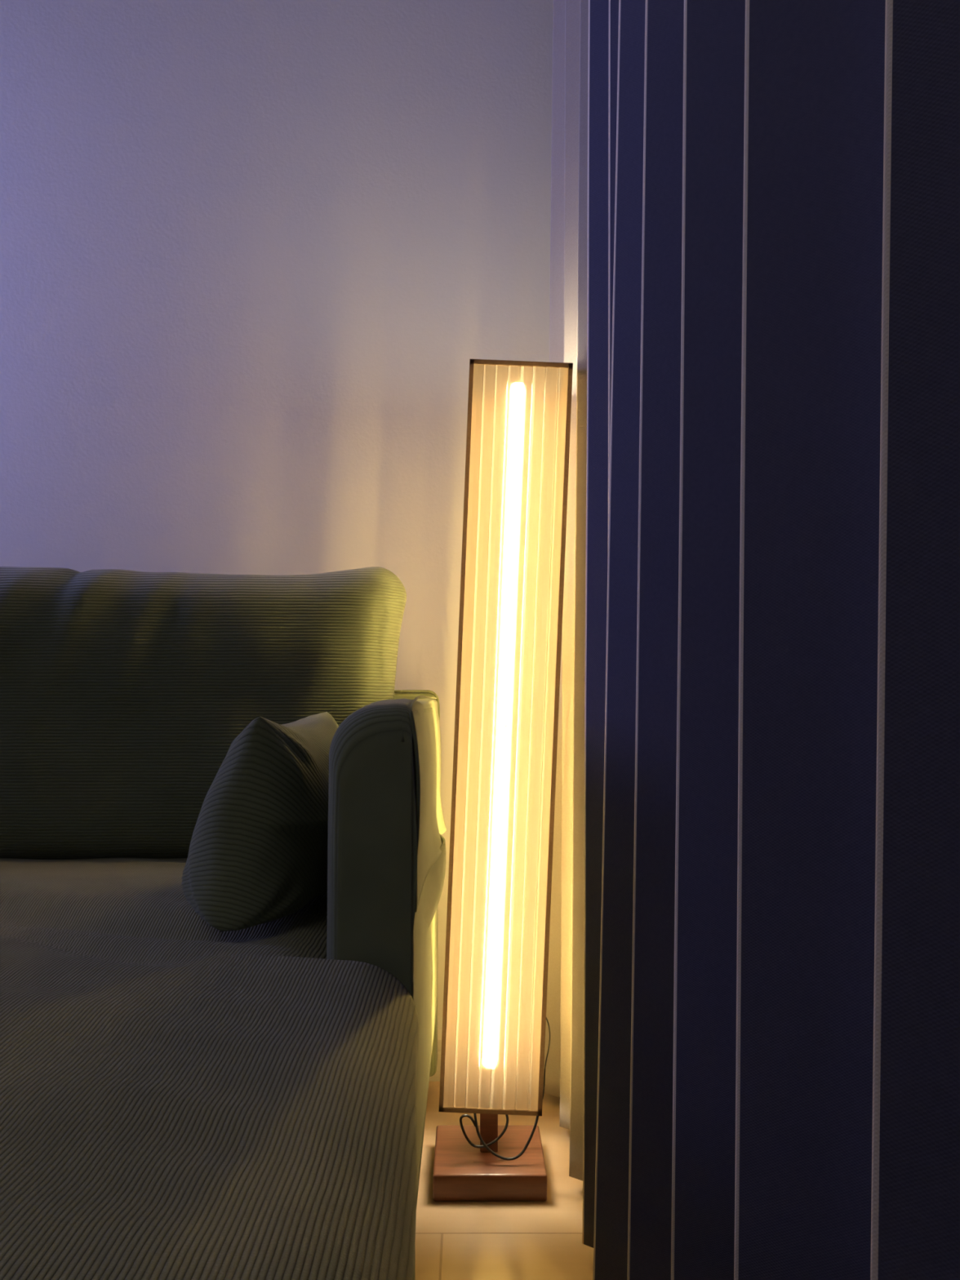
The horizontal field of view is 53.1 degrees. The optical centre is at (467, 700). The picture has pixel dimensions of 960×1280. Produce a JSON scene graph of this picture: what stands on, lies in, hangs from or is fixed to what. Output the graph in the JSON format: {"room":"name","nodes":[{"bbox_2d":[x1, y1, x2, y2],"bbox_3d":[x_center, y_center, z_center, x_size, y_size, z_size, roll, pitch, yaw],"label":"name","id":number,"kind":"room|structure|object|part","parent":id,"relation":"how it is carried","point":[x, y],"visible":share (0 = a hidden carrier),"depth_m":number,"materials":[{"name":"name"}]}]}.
{"room":"living room","nodes":[
{"label":"living room","id":0,"kind":"room"},
{"bbox_2d":[0,0,553,1028],"bbox_3d":[-1.000,-0.550,1.830,2.800,2.500,0.100,0,0,0],"label":"wall","id":1,"kind":"structure","parent":0,"point":[256,257],"depth_m":1.78,"materials":[{"name":"white paint"}]},
{"bbox_2d":[429,1028,442,1081],"bbox_3d":[-1.000,0.653,1.773,2.600,0.093,0.014,0,0,0],"label":"baseboard","id":2,"kind":"structure","parent":1,"relation":"attached to","point":[436,1077],"depth_m":1.77,"materials":[{"name":"paint"}]},
{"bbox_3d":[0.195,-1.715,0.130,0.090,0.030,3.260,0,0,0],"label":"rail","id":3,"kind":"object","parent":1,"relation":"attached to","visible":0},
{"bbox_2d":[542,0,588,1181],"bbox_3d":[0.181,-0.511,1.535,0.108,2.378,0.384,0,0,0],"label":"curtain","id":4,"kind":"object","parent":3,"relation":"hanging from","point":[564,1068],"visible":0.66,"depth_m":1.52,"materials":[{"name":"fabric"}]},
{"bbox_2d":[415,1081,593,1279],"bbox_3d":[-1.000,0.750,-0.410,2.800,0.100,4.580,0,0,0],"label":"floor","id":5,"kind":"structure","parent":0,"point":[455,1240],"depth_m":1.28,"materials":[{"name":"tile"}]},
{"bbox_2d":[0,566,446,1279],"bbox_3d":[-1.154,0.246,0.950,2.252,0.908,1.500,0,0,0],"label":"sofa","id":6,"kind":"object","parent":5,"relation":"on","point":[182,1097],"visible":0.93,"depth_m":0.87,"materials":[{"name":"fabric"}]},
{"bbox_2d":[0,566,406,859],"bbox_3d":[-0.588,0.020,1.484,0.985,0.456,0.225,0,0,0],"label":"cushion","id":7,"kind":"object","parent":6,"relation":"on","point":[125,695],"depth_m":1.39,"materials":[{"name":"grey fabric"}]},
{"bbox_2d":[0,857,419,1279],"bbox_3d":[-0.565,0.291,0.900,1.071,0.147,1.400,0,0,0],"label":"seat cushion","id":8,"kind":"object","parent":6,"relation":"on","point":[182,1097],"depth_m":0.59,"materials":[{"name":"grey fabric"}]},
{"bbox_2d":[181,711,338,932],"bbox_3d":[-0.220,0.121,1.101,0.169,0.214,0.332,0,0,10],"label":"throw pillow","id":9,"kind":"object","parent":6,"relation":"on","point":[257,855],"visible":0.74,"depth_m":0.96,"materials":[{"name":"grey fabric"}]},
{"bbox_3d":[-0.089,0.248,1.245,0.090,0.504,0.754,0,0,0],"label":"arm","id":10,"kind":"part","parent":6,"relation":"part of"},
{"bbox_3d":[-1.116,0.312,1.663,2.128,0.655,0.075,0,0,0],"label":"frame","id":11,"kind":"part","parent":6,"relation":"part of","materials":[{"name":"grey fabric"}]},
{"bbox_2d":[432,359,573,1201],"bbox_3d":[0.050,0.110,1.550,0.196,1.180,0.420,0,0,0],"label":"floor lamp","id":12,"kind":"object","parent":5,"relation":"on","point":[517,439],"visible":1,"depth_m":1.35,"materials":[{"name":"brown wood"}]},
{"bbox_3d":[-0.015,0.049,1.351,0.049,1.051,0.006,0,0,0],"label":"corner trim","id":13,"kind":"part","parent":12,"relation":"part of","materials":[{"name":"wood"}]},
{"bbox_3d":[0.124,0.054,1.351,0.049,1.051,0.006,0,0,0],"label":"corner trim","id":14,"kind":"part","parent":12,"relation":"part of","materials":[{"name":"wood"}]},
{"bbox_3d":[0.350,-0.550,-0.410,0.100,2.500,4.380,0,0,0],"label":"wall","id":15,"kind":"structure","parent":0,"visible":0},
{"bbox_2d":[582,0,959,1279],"bbox_3d":[0.198,-0.511,-0.117,0.134,2.378,2.738,0,0,0],"label":"curtain","id":16,"kind":"object","parent":15,"relation":"attached to","point":[771,962],"visible":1,"depth_m":0.51,"materials":[{"name":"fabric"}]}
]}

